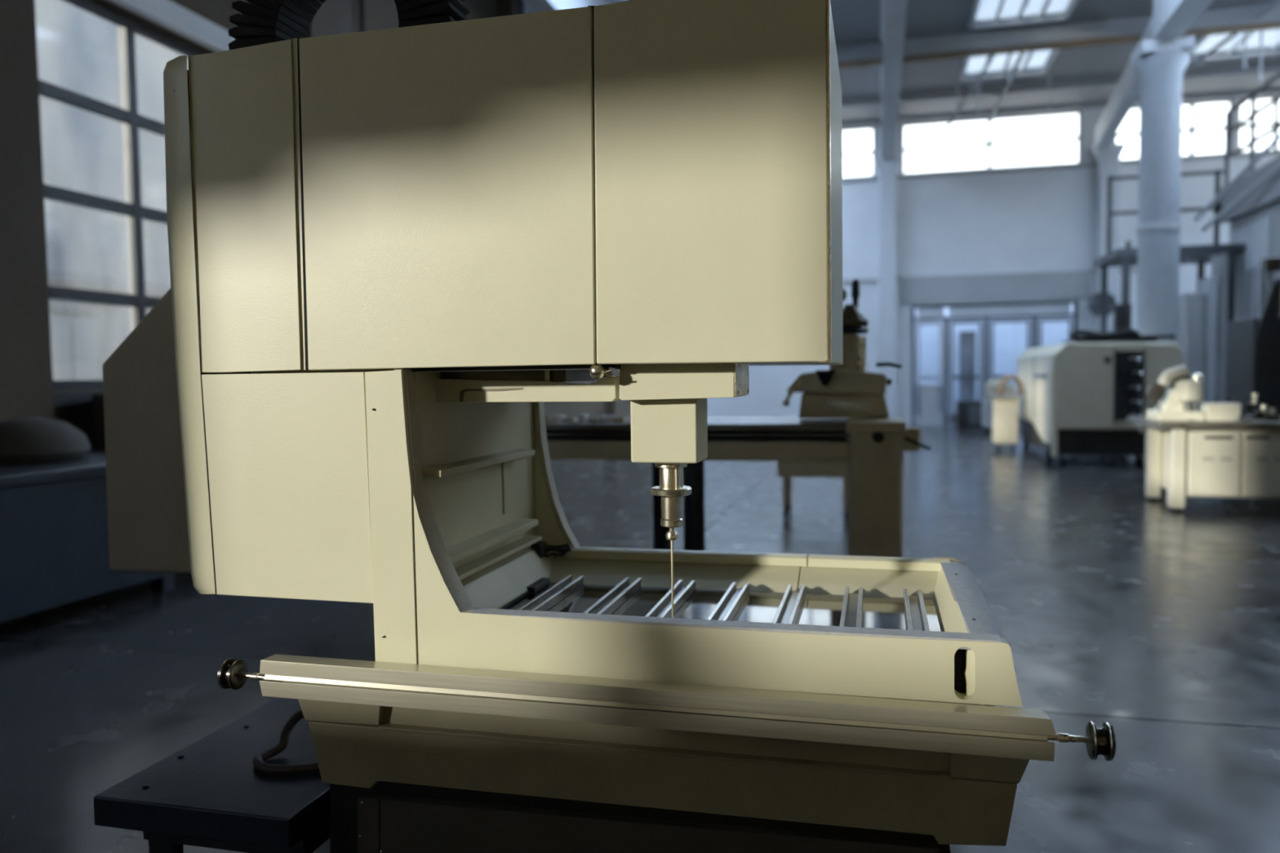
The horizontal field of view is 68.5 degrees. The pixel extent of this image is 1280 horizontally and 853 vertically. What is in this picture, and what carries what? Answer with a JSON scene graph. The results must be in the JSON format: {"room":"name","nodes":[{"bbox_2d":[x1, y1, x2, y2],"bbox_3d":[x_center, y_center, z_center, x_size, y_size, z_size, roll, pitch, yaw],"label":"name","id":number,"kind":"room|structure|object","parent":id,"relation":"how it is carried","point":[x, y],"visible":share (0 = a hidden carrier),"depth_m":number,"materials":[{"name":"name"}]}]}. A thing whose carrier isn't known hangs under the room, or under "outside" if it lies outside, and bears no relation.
{"room":"metal workshop","nodes":[
{"label":"metal workshop","id":0,"kind":"room"},
{"bbox_2d":[0,0,54,422],"bbox_3d":[-4.430,-2.853,6.106,0.220,7.950,0.950,0,3,14],"label":"wall","id":1,"kind":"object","parent":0,"point":[26,379],"visible":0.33,"depth_m":6.44,"materials":[{"name":"grey paint"}]},
{"bbox_2d":[53,0,631,447],"bbox_3d":[-3.058,-3.217,12.479,0.250,7.950,28.200,0,3,14],"label":"wall","id":2,"kind":"structure","parent":0,"point":[379,14],"depth_m":8.87,"materials":[{"name":"grey paint"}]},
{"bbox_2d":[53,391,103,405],"bbox_3d":[-3.911,-0.285,8.318,0.140,0.090,3.300,0,3,14],"label":"trim","id":3,"kind":"structure","parent":2,"relation":"attached to","point":[72,397],"depth_m":6.94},
{"bbox_2d":[108,0,235,52],"bbox_3d":[-3.975,-3.515,8.148,0.100,0.200,3.800,0,3,14],"label":"trim","id":4,"kind":"structure","parent":2,"relation":"attached to","point":[167,14],"depth_m":8.10,"materials":[{"name":"white paint"}]},
{"bbox_2d":[291,0,352,37],"bbox_3d":[-3.394,-3.088,10.195,0.220,7.950,0.800,0,3,14],"label":"pier","id":5,"kind":"object","parent":2,"relation":"attached to","point":[332,17],"depth_m":10.09,"materials":[{"name":"grey concrete"}]},
{"bbox_2d":[497,0,518,16],"bbox_3d":[-2.034,-3.398,15.567,0.220,7.950,0.700,0,3,14],"label":"pier","id":6,"kind":"object","parent":2,"relation":"attached to","point":[506,7],"depth_m":15.06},
{"bbox_2d":[518,0,534,13],"bbox_3d":[-1.871,-6.431,16.048,0.300,1.950,1.400,0,3,14],"label":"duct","id":7,"kind":"object","parent":2,"relation":"attached to","point":[523,7],"visible":0.02,"depth_m":15.33,"materials":[{"name":"grey metal"}]},
{"bbox_2d":[604,368,622,416],"bbox_3d":[-0.637,-3.716,21.084,0.220,7.950,0.700,0,3,14],"label":"pier","id":8,"kind":"object","parent":2,"relation":"attached to","point":[611,408],"depth_m":20.95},
{"bbox_2d":[835,3,1279,62],"bbox_3d":[8.219,-7.439,17.800,19.000,0.320,0.320,0,3,14],"label":"ceiling beam","id":9,"kind":"structure","parent":2,"relation":"attached to","point":[1242,15],"depth_m":17.77,"materials":[{"name":"grey concrete"}]},
{"bbox_2d":[1182,0,1279,75],"bbox_3d":[11.109,-7.318,17.850,0.080,0.411,3.100,-1,3,0],"label":"brace","id":10,"kind":"object","parent":9,"relation":"attached to","point":[1275,2],"visible":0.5,"depth_m":17.86,"materials":[{"name":"grey metal"}]},
{"bbox_2d":[0,417,1279,852],"bbox_3d":[7.027,0.744,13.098,19.600,0.300,34.500,0,3,14],"label":"floor","id":11,"kind":"structure","parent":0,"point":[1129,612],"depth_m":4.97,"materials":[{"name":"grey concrete"}]},
{"bbox_2d":[0,447,174,622],"bbox_3d":[-3.682,0.645,6.454,1.300,0.907,4.400,0,3,14],"label":"workbench","id":12,"kind":"object","parent":11,"relation":"on","point":[55,550],"visible":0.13,"depth_m":5.39,"materials":[{"name":"blue paint"}]},
{"bbox_2d":[0,416,90,465],"bbox_3d":[-3.861,0.081,5.950,0.652,0.280,0.652,0,3,14],"label":"sack","id":13,"kind":"object","parent":12,"relation":"on","point":[36,440],"visible":1,"depth_m":5.76,"materials":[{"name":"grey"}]},
{"bbox_2d":[0,447,106,488],"bbox_3d":[-3.688,0.222,6.431,1.300,0.060,4.400,0,3,14],"label":"countertop","id":14,"kind":"structure","parent":12,"relation":"on","point":[94,463],"depth_m":5.44,"materials":[{"name":"blue paint"}]},
{"bbox_2d":[91,391,105,448],"bbox_3d":[-3.599,-0.080,7.553,0.620,0.420,1.350,0,3,14],"label":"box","id":15,"kind":"object","parent":12,"relation":"on","point":[97,397],"visible":0.14,"depth_m":6.96,"materials":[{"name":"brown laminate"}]},
{"bbox_2d":[93,697,329,852],"bbox_3d":[-0.956,1.071,2.740,0.552,0.384,1.000,0,3,14],"label":"table","id":16,"kind":"object","parent":11,"relation":"on","point":[210,793],"visible":0.5,"depth_m":2.33,"materials":[{"name":"blue paint"}]},
{"bbox_2d":[252,710,319,774],"bbox_3d":[-0.896,0.832,2.517,0.245,0.124,0.225,0,3,14],"label":"hose","id":17,"kind":"object","parent":16,"relation":"on","point":[258,761],"visible":0.79,"depth_m":2.46,"materials":[{"name":"black rubber"}]},
{"bbox_2d":[102,0,1115,852],"bbox_3d":[-0.410,-0.057,2.502,2.859,2.648,1.008,0,3,14],"label":"machine","id":18,"kind":"object","parent":11,"relation":"on","point":[407,241],"visible":1,"depth_m":2.08,"materials":[{"name":"beige paint"}]},
{"bbox_2d":[412,488,1022,706],"bbox_3d":[0.121,0.352,1.992,1.286,0.432,0.060,0,3,14],"label":"tray","id":19,"kind":"object","parent":18,"relation":"on","point":[975,668],"depth_m":1.97,"materials":[{"name":"beige paint"}]},
{"bbox_2d":[548,546,950,599],"bbox_3d":[0.255,0.461,2.693,1.215,0.176,0.180,0,3,14],"label":"rim","id":20,"kind":"object","parent":18,"relation":"on","point":[820,575],"depth_m":2.67,"materials":[{"name":"beige paint"}]},
{"bbox_2d":[933,560,1004,705],"bbox_3d":[0.765,0.471,2.220,0.115,0.153,0.796,0,3,14],"label":"panel","id":21,"kind":"object","parent":18,"relation":"on","point":[974,642],"depth_m":1.88,"materials":[{"name":"beige paint"}]},
{"bbox_2d":[545,415,930,557],"bbox_3d":[0.272,0.534,5.157,2.488,1.162,0.960,0,3,14],"label":"table","id":22,"kind":"object","parent":11,"relation":"on","point":[873,449],"visible":0.53,"depth_m":4.58,"materials":[{"name":"metal"}]},
{"bbox_2d":[545,416,553,422],"bbox_3d":[-0.501,-0.040,5.097,0.040,0.031,0.090,0,3,14],"label":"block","id":23,"kind":"object","parent":22,"relation":"on","point":[548,419],"visible":0.71,"depth_m":5.06,"materials":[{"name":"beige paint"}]},
{"bbox_2d":[553,415,565,422],"bbox_3d":[-0.439,-0.043,5.133,0.045,0.033,0.090,0,3,14],"label":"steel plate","id":24,"kind":"object","parent":22,"relation":"on","point":[556,418],"visible":1,"depth_m":5.09,"materials":[{"name":"silver metal"}]},
{"bbox_2d":[564,417,578,421],"bbox_3d":[-0.376,-0.038,5.169,0.055,0.016,0.090,0,3,14],"label":"bar","id":25,"kind":"object","parent":22,"relation":"on","point":[566,419],"visible":0.91,"depth_m":5.13,"materials":[{"name":"beige paint"}]},
{"bbox_2d":[578,413,588,422],"bbox_3d":[-0.302,-0.044,5.047,0.030,0.040,0.090,0,3,14],"label":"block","id":26,"kind":"object","parent":22,"relation":"on","point":[582,418],"visible":1,"depth_m":5.01,"materials":[{"name":"metal"}]},
{"bbox_2d":[590,417,599,422],"bbox_3d":[-0.239,-0.038,5.083,0.040,0.022,0.090,0,3,14],"label":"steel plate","id":27,"kind":"object","parent":22,"relation":"on","point":[593,419],"visible":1,"depth_m":5.04,"materials":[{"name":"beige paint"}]},
{"bbox_2d":[599,415,616,421],"bbox_3d":[-0.175,-0.044,5.118,0.070,0.029,0.090,0,3,14],"label":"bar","id":28,"kind":"object","parent":22,"relation":"on","point":[603,418],"visible":0.86,"depth_m":5.08,"materials":[{"name":"metal"}]},
{"bbox_2d":[612,416,627,422],"bbox_3d":[-0.107,-0.039,4.997,0.064,0.029,0.090,0,3,14],"label":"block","id":29,"kind":"object","parent":22,"relation":"on","point":[615,419],"visible":1,"depth_m":4.96,"materials":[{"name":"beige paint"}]},
{"bbox_2d":[782,279,902,418],"bbox_3d":[1.047,-0.402,4.875,0.599,0.715,0.320,0,3,14],"label":"machine","id":30,"kind":"object","parent":22,"relation":"on","point":[846,390],"visible":0.84,"depth_m":4.81,"materials":[{"name":"beige paint"}]},
{"bbox_2d":[777,461,848,521],"bbox_3d":[1.713,0.592,9.114,0.700,0.580,0.600,0,3,14],"label":"table","id":31,"kind":"object","parent":11,"relation":"on","point":[786,469],"visible":0.77,"depth_m":8.83,"materials":[{"name":"beige paint"}]},
{"bbox_2d":[873,158,902,417],"bbox_3d":[6.433,-3.431,24.397,0.720,6.830,0.448,0,3,14],"label":"column","id":32,"kind":"structure","parent":11,"relation":"on","point":[887,170],"depth_m":24.15,"materials":[{"name":"concrete"}]},
{"bbox_2d":[955,400,991,431],"bbox_3d":[7.784,-0.248,21.930,0.750,0.705,0.520,0,3,14],"label":"base cabinet","id":33,"kind":"object","parent":11,"relation":"on","point":[968,413],"visible":0.67,"depth_m":21.73,"materials":[{"name":"grey metal"}]},
{"bbox_2d":[981,379,1008,432],"bbox_3d":[8.100,-0.461,21.177,0.700,1.198,0.600,0,3,14],"label":"trolley","id":34,"kind":"object","parent":11,"relation":"on","point":[991,387],"visible":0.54,"depth_m":20.98,"materials":[{"name":"white metal"}]},
{"bbox_2d":[988,394,1022,451],"bbox_3d":[6.322,-0.062,16.278,0.488,0.985,0.500,0,3,14],"label":"pedestal","id":35,"kind":"object","parent":11,"relation":"on","point":[1005,407],"visible":0.98,"depth_m":16.09,"materials":[{"name":"beige paint"}]},
{"bbox_2d":[995,375,1023,395],"bbox_3d":[6.353,-0.715,16.129,0.444,0.333,0.100,0,3,14],"label":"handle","id":36,"kind":"object","parent":35,"relation":"on","point":[1020,388],"visible":1,"depth_m":16.09,"materials":[{"name":"beige metal"}]},
{"bbox_2d":[1006,385,1014,394],"bbox_3d":[6.364,-0.629,16.141,0.120,0.160,0.080,0,3,14],"label":"block","id":37,"kind":"object","parent":35,"relation":"on","point":[1010,388],"visible":1,"depth_m":16.10,"materials":[{"name":"metal"}]},
{"bbox_2d":[1016,303,1184,466],"bbox_3d":[7.247,-0.698,15.202,1.742,2.345,3.858,0,3,14],"label":"machine","id":38,"kind":"object","parent":11,"relation":"on","point":[1079,394],"visible":0.89,"depth_m":13.52,"materials":[{"name":"beige paint"}]},
{"bbox_2d":[1090,142,1126,331],"bbox_3d":[11.474,-3.430,23.121,0.720,6.830,0.448,0,3,14],"label":"column","id":39,"kind":"structure","parent":11,"relation":"on","point":[1108,160],"depth_m":22.84,"materials":[{"name":"concrete"}]},
{"bbox_2d":[1125,240,1130,303],"bbox_3d":[9.940,-1.772,19.189,0.099,3.985,0.099,0,3,14],"label":"pipe","id":40,"kind":"object","parent":11,"relation":"on","point":[1127,242],"visible":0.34,"depth_m":19.08,"materials":[{"name":"grey metal"}]},
{"bbox_2d":[1133,423,1146,466],"bbox_3d":[5.732,0.331,10.519,0.360,0.839,0.380,0,3,14],"label":"stand","id":41,"kind":"object","parent":11,"relation":"on","point":[1142,428],"visible":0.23,"depth_m":10.39,"materials":[{"name":"beige paint"}]},
{"bbox_2d":[1130,35,1195,457],"bbox_3d":[8.179,-2.731,14.827,0.740,6.420,0.740,0,3,14],"label":"column","id":42,"kind":"structure","parent":11,"relation":"on","point":[1160,64],"depth_m":14.55,"materials":[{"name":"paint"}]},
{"bbox_2d":[1095,16,1176,148],"bbox_3d":[9.616,-6.607,18.548,0.260,0.780,9.007,0,3,20],"label":"ceiling beam","id":43,"kind":"structure","parent":42,"relation":"on","point":[1126,92],"depth_m":18.92,"materials":[{"name":"concrete"}]},
{"bbox_2d":[1152,0,1213,38],"bbox_3d":[6.498,-5.955,8.393,0.420,0.700,12.285,0,3,15],"label":"ceiling beam","id":44,"kind":"structure","parent":42,"relation":"on","point":[1171,18],"depth_m":13.73,"materials":[{"name":"metal"}]},
{"bbox_2d":[1094,168,1245,402],"bbox_3d":[9.745,-2.183,17.458,2.030,5.000,1.800,0,3,14],"label":"metal frame","id":45,"kind":"object","parent":11,"relation":"on","point":[1201,255],"visible":0.56,"depth_m":17.09,"materials":[{"name":"grey metal"}]},
{"bbox_2d":[1177,254,1226,410],"bbox_3d":[9.704,-1.273,16.230,0.639,3.317,0.500,0,3,14],"label":"machine","id":46,"kind":"object","parent":11,"relation":"on","point":[1202,321],"visible":0.56,"depth_m":16.02,"materials":[{"name":"grey paint"}]},
{"bbox_2d":[1126,416,1279,511],"bbox_3d":[6.578,0.361,9.387,2.848,0.878,1.260,0,3,14],"label":"bench","id":47,"kind":"object","parent":11,"relation":"on","point":[1188,459],"visible":1,"depth_m":9.07,"materials":[{"name":"beige paint"}]},
{"bbox_2d":[1146,364,1205,421],"bbox_3d":[5.323,-0.340,9.427,0.516,0.552,0.520,0,3,14],"label":"microscope","id":48,"kind":"object","parent":47,"relation":"on","point":[1179,403],"visible":1,"depth_m":9.24,"materials":[{"name":"beige paint"}]},
{"bbox_2d":[1200,402,1240,421],"bbox_3d":[5.693,-0.144,9.226,0.288,0.171,0.250,0,3,14],"label":"instrument case","id":49,"kind":"object","parent":47,"relation":"on","point":[1215,411],"visible":0.87,"depth_m":9.11,"materials":[{"name":"beige plastic"}]},
{"bbox_2d":[1225,398,1231,402],"bbox_3d":[6.089,-0.192,9.722,0.200,0.204,0.090,0,3,14],"label":"chuck jaw","id":50,"kind":"object","parent":47,"relation":"on","point":[1228,400],"visible":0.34,"depth_m":9.70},
{"bbox_2d":[1234,416,1248,422],"bbox_3d":[5.782,-0.074,9.032,0.100,0.050,0.090,0,3,14],"label":"steel jig","id":51,"kind":"object","parent":47,"relation":"on","point":[1241,419],"visible":1,"depth_m":9.00,"materials":[{"name":"grey metal"}]},
{"bbox_2d":[1240,411,1253,421],"bbox_3d":[5.888,-0.103,9.158,0.140,0.091,0.090,0,3,14],"label":"steel jig","id":52,"kind":"object","parent":47,"relation":"on","point":[1250,417],"visible":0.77,"depth_m":9.12,"materials":[{"name":"grey metal"}]},
{"bbox_2d":[1242,393,1265,415],"bbox_3d":[6.372,-0.218,9.752,0.180,0.244,0.090,0,3,14],"label":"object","id":53,"kind":"object","parent":47,"relation":"on","point":[1251,408],"visible":0.7,"depth_m":9.72,"materials":[{"name":"black metal"}]},
{"bbox_2d":[1253,404,1270,419],"bbox_3d":[6.164,-0.139,9.293,0.140,0.142,0.090,0,3,14],"label":"vise","id":54,"kind":"object","parent":47,"relation":"on","point":[1257,415],"visible":0.79,"depth_m":9.27,"materials":[{"name":"metal"}]},
{"bbox_2d":[1263,408,1279,421],"bbox_3d":[6.091,-0.115,9.054,0.120,0.122,0.090,0,3,14],"label":"vise","id":55,"kind":"object","parent":47,"relation":"on","point":[1272,416],"visible":1,"depth_m":9.02,"materials":[{"name":"metal"}]},
{"bbox_2d":[1226,257,1279,414],"bbox_3d":[7.809,-0.704,11.713,0.600,2.721,1.035,0,3,14],"label":"machine","id":56,"kind":"object","parent":11,"relation":"on","point":[1253,344],"visible":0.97,"depth_m":11.39,"materials":[{"name":"paint"}]},
{"bbox_2d":[605,0,1279,121],"bbox_3d":[6.242,-7.214,9.893,19.550,0.060,28.800,0,3,14],"label":"ceiling","id":57,"kind":"structure","parent":0,"point":[855,21],"depth_m":20.22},
{"bbox_2d":[359,0,364,31],"bbox_3d":[-3.235,-4.634,10.946,0.059,4.950,0.059,0,3,14],"label":"pipe","id":58,"kind":"object","parent":57,"relation":"attached to","point":[362,17],"visible":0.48,"depth_m":10.91,"materials":[{"name":"black metal"}]},
{"bbox_2d":[524,0,608,12],"bbox_3d":[-1.182,-6.802,14.897,0.400,1.097,22.200,0,3,14],"label":"window","id":59,"kind":"structure","parent":57,"relation":"attached to","point":[537,6],"depth_m":14.18,"materials":[{"name":"glass"}]},
{"bbox_2d":[838,21,1279,68],"bbox_3d":[8.190,-7.202,17.687,19.000,0.100,0.100,0,3,14],"label":"ceiling beam","id":60,"kind":"structure","parent":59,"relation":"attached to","point":[1268,25],"depth_m":17.74,"materials":[{"name":"grey metal"}]},
{"bbox_2d":[841,63,1279,107],"bbox_3d":[9.161,-7.754,21.521,19.000,0.140,0.140,0,3,14],"label":"ceiling beam","id":61,"kind":"structure","parent":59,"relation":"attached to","point":[1270,68],"depth_m":21.44,"materials":[{"name":"grey metal"}]},
{"bbox_2d":[880,0,906,159],"bbox_3d":[3.713,-6.801,13.657,0.400,1.097,22.200,0,3,14],"label":"ceiling beam","id":62,"kind":"structure","parent":57,"relation":"attached to","point":[893,12],"depth_m":17.11,"materials":[{"name":"metal"}]},
{"bbox_2d":[956,82,958,117],"bbox_3d":[7.234,-7.441,21.407,0.041,0.781,0.041,2,4,37],"label":"hanging rod","id":63,"kind":"object","parent":57,"relation":"hanging from","point":[957,82],"visible":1,"depth_m":21.39,"materials":[{"name":"metal"}]},
{"bbox_2d":[944,54,995,131],"bbox_3d":[7.340,-7.578,20.184,0.070,1.063,5.426,-1,3,2],"label":"brace","id":64,"kind":"object","parent":57,"relation":"attached to","point":[992,56],"visible":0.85,"depth_m":20.85,"materials":[{"name":"grey metal"}]},
{"bbox_2d":[977,80,979,117],"bbox_3d":[7.672,-7.423,21.297,0.041,0.816,0.041,2,4,37],"label":"hanging rod","id":65,"kind":"object","parent":57,"relation":"hanging from","point":[978,89],"visible":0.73,"depth_m":21.29,"materials":[{"name":"metal"}]},
{"bbox_2d":[988,53,1023,122],"bbox_3d":[8.139,-7.772,20.384,0.100,0.893,5.529,0,3,10],"label":"brace","id":66,"kind":"object","parent":57,"relation":"attached to","point":[1019,60],"visible":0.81,"depth_m":21.32,"materials":[{"name":"grey metal"}]},
{"bbox_2d":[959,48,1059,80],"bbox_3d":[7.723,-7.756,19.612,1.810,0.150,2.560,0,3,14],"label":"window","id":67,"kind":"structure","parent":57,"relation":"attached to","point":[1037,60],"depth_m":20.25,"materials":[{"name":"glass"}]},
{"bbox_2d":[1008,64,1010,82],"bbox_3d":[7.940,-7.585,20.187,0.041,0.379,0.041,2,4,37],"label":"hanging rod","id":68,"kind":"object","parent":57,"relation":"hanging from","point":[1009,65],"visible":1,"depth_m":20.17,"materials":[{"name":"metal"}]},
{"bbox_2d":[968,0,1078,29],"bbox_3d":[6.634,-7.536,15.820,1.760,0.150,3.860,0,3,14],"label":"window","id":69,"kind":"structure","parent":57,"relation":"attached to","point":[983,10],"depth_m":17.27,"materials":[{"name":"glass"}]},
{"bbox_2d":[1048,75,1050,111],"bbox_3d":[9.112,-7.433,20.932,0.041,0.795,0.041,2,4,37],"label":"hanging rod","id":70,"kind":"object","parent":57,"relation":"hanging from","point":[1049,76],"visible":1,"depth_m":20.91,"materials":[{"name":"metal"}]},
{"bbox_2d":[1188,28,1279,61],"bbox_3d":[12.874,-7.764,18.462,3.460,0.150,2.260,0,3,14],"label":"window","id":71,"kind":"structure","parent":57,"relation":"attached to","point":[1271,37],"depth_m":19.23,"materials":[{"name":"glass"}]},
{"bbox_2d":[1243,31,1246,70],"bbox_3d":[11.160,-7.127,17.332,0.041,1.072,0.041,2,4,37],"label":"hanging rod","id":72,"kind":"object","parent":57,"relation":"hanging from","point":[1245,33],"visible":0.65,"depth_m":17.33,"materials":[{"name":"metal"}]},
{"bbox_2d":[1258,30,1262,82],"bbox_3d":[11.418,-7.001,17.274,0.041,1.326,0.041,2,4,37],"label":"hanging rod","id":73,"kind":"object","parent":57,"relation":"hanging from","point":[1261,31],"visible":0.65,"depth_m":17.27,"materials":[{"name":"metal"}]},
{"bbox_2d":[706,93,1279,425],"bbox_3d":[9.765,-4.010,23.909,19.000,7.950,0.300,0,3,14],"label":"wall","id":74,"kind":"structure","parent":0,"point":[1042,220],"depth_m":23.96,"materials":[{"name":"white paint"}]},
{"bbox_2d":[841,125,875,178],"bbox_3d":[4.494,-7.189,25.029,3.430,1.320,0.080,0,3,14],"label":"window","id":75,"kind":"structure","parent":74,"relation":"in","point":[871,152],"depth_m":24.65,"materials":[{"name":"white metal"}]},
{"bbox_2d":[842,268,1137,282],"bbox_3d":[6.427,-3.846,24.577,12.200,0.080,0.060,0,3,14],"label":"trim","id":76,"kind":"structure","parent":74,"relation":"attached to","point":[1131,269],"depth_m":23.95,"materials":[{"name":"grey paint"}]},
{"bbox_2d":[902,110,1081,174],"bbox_3d":[8.890,-7.189,23.916,4.300,1.320,0.080,0,3,14],"label":"window","id":77,"kind":"structure","parent":74,"relation":"in","point":[989,143],"depth_m":23.86,"materials":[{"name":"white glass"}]},
{"bbox_2d":[911,300,1078,425],"bbox_3d":[9.041,-1.593,24.107,4.000,3.120,0.100,0,3,14],"label":"door frame","id":78,"kind":"structure","parent":74,"relation":"in","point":[929,397],"depth_m":24.21,"materials":[{"name":"metal"}]},
{"bbox_2d":[901,273,1089,304],"bbox_3d":[9.002,-3.492,23.951,4.500,0.630,0.050,0,3,14],"label":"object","id":79,"kind":"structure","parent":74,"relation":"attached to","point":[1058,286],"depth_m":23.91,"materials":[{"name":"grey paint"}]},
{"bbox_2d":[841,87,1279,127],"bbox_3d":[9.660,-7.908,23.493,19.000,0.120,0.120,0,3,14],"label":"trim","id":80,"kind":"structure","parent":74,"relation":"attached to","point":[1267,91],"depth_m":23.38,"materials":[{"name":"grey metal"}]},
{"bbox_2d":[842,151,1279,182],"bbox_3d":[9.686,-6.466,23.596,19.000,0.090,0.070,0,3,14],"label":"trim","id":81,"kind":"structure","parent":74,"relation":"attached to","point":[1272,153],"depth_m":23.54,"materials":[{"name":"grey paint"}]},
{"bbox_2d":[1088,292,1116,316],"bbox_3d":[11.359,-2.959,23.146,0.640,0.720,0.513,0,3,14],"label":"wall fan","id":82,"kind":"object","parent":74,"relation":"attached to","point":[1094,304],"visible":0.63,"depth_m":22.94,"materials":[{"name":"grey metal"}]},
{"bbox_2d":[1114,98,1233,160],"bbox_3d":[12.957,-7.188,22.886,2.610,1.320,0.080,0,3,14],"label":"window","id":83,"kind":"structure","parent":74,"relation":"in","point":[1192,129],"depth_m":22.73,"materials":[{"name":"white metal"}]},
{"bbox_2d":[1238,95,1279,153],"bbox_3d":[16.331,-7.188,22.032,4.150,1.320,0.080,0,3,14],"label":"window","id":84,"kind":"structure","parent":74,"relation":"in","point":[1277,104],"depth_m":22.34,"materials":[{"name":"white metal"}]},
{"bbox_2d":[915,303,1072,417],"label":"window","id":85,"kind":"structure","parent":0,"point":[1010,339],"depth_m":28.37,"materials":[{"name":"blue glass"}]},
{"bbox_2d":[959,331,975,400],"bbox_3d":[9.910,-1.580,28.455,0.450,2.600,0.100,0,3,14],"label":"door","id":86,"kind":"structure","parent":85,"relation":"in","point":[966,339],"depth_m":28.39,"materials":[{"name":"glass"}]},
{"bbox_2d":[1229,200,1279,320],"bbox_3d":[13.043,-1.471,12.273,6.932,4.050,8.500,0,3,14],"label":"wall","id":87,"kind":"structure","parent":0,"point":[1260,229],"depth_m":15.95,"materials":[{"name":"grey paint"}]},
{"bbox_2d":[1219,155,1279,222],"bbox_3d":[12.980,-3.810,12.206,7.020,0.630,8.600,0,3,14],"label":"deck","id":88,"kind":"object","parent":87,"relation":"on","point":[1268,193],"visible":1,"depth_m":15.72,"materials":[{"name":"grey metal"}]},
{"bbox_2d":[1194,133,1279,221],"bbox_3d":[10.017,-4.137,15.825,0.079,0.941,2.478,-1,3,4],"label":"pipe","id":89,"kind":"object","parent":88,"relation":"attached to","point":[1277,139],"visible":1,"depth_m":15.66,"materials":[{"name":"metal"}]},
{"bbox_2d":[1200,163,1279,231],"bbox_3d":[10.035,-3.819,15.658,0.079,0.728,2.798,0,3,7],"label":"pipe","id":90,"kind":"object","parent":88,"relation":"attached to","point":[1274,170],"visible":1,"depth_m":15.60,"materials":[{"name":"metal"}]},
{"bbox_2d":[1223,71,1279,186],"bbox_3d":[9.648,-4.801,13.060,0.060,1.345,8.330,0,3,14],"label":"railing","id":91,"kind":"object","parent":88,"relation":"on","point":[1252,96],"visible":0.86,"depth_m":15.90,"materials":[{"name":"white metal"}]},
{"label":"outside","id":92,"kind":"structure","parent":0,"visible":0},
{"bbox_2d":[35,0,204,390],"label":"window","id":93,"kind":"structure","parent":92,"point":[77,49],"depth_m":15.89,"materials":[{"name":"glass"}]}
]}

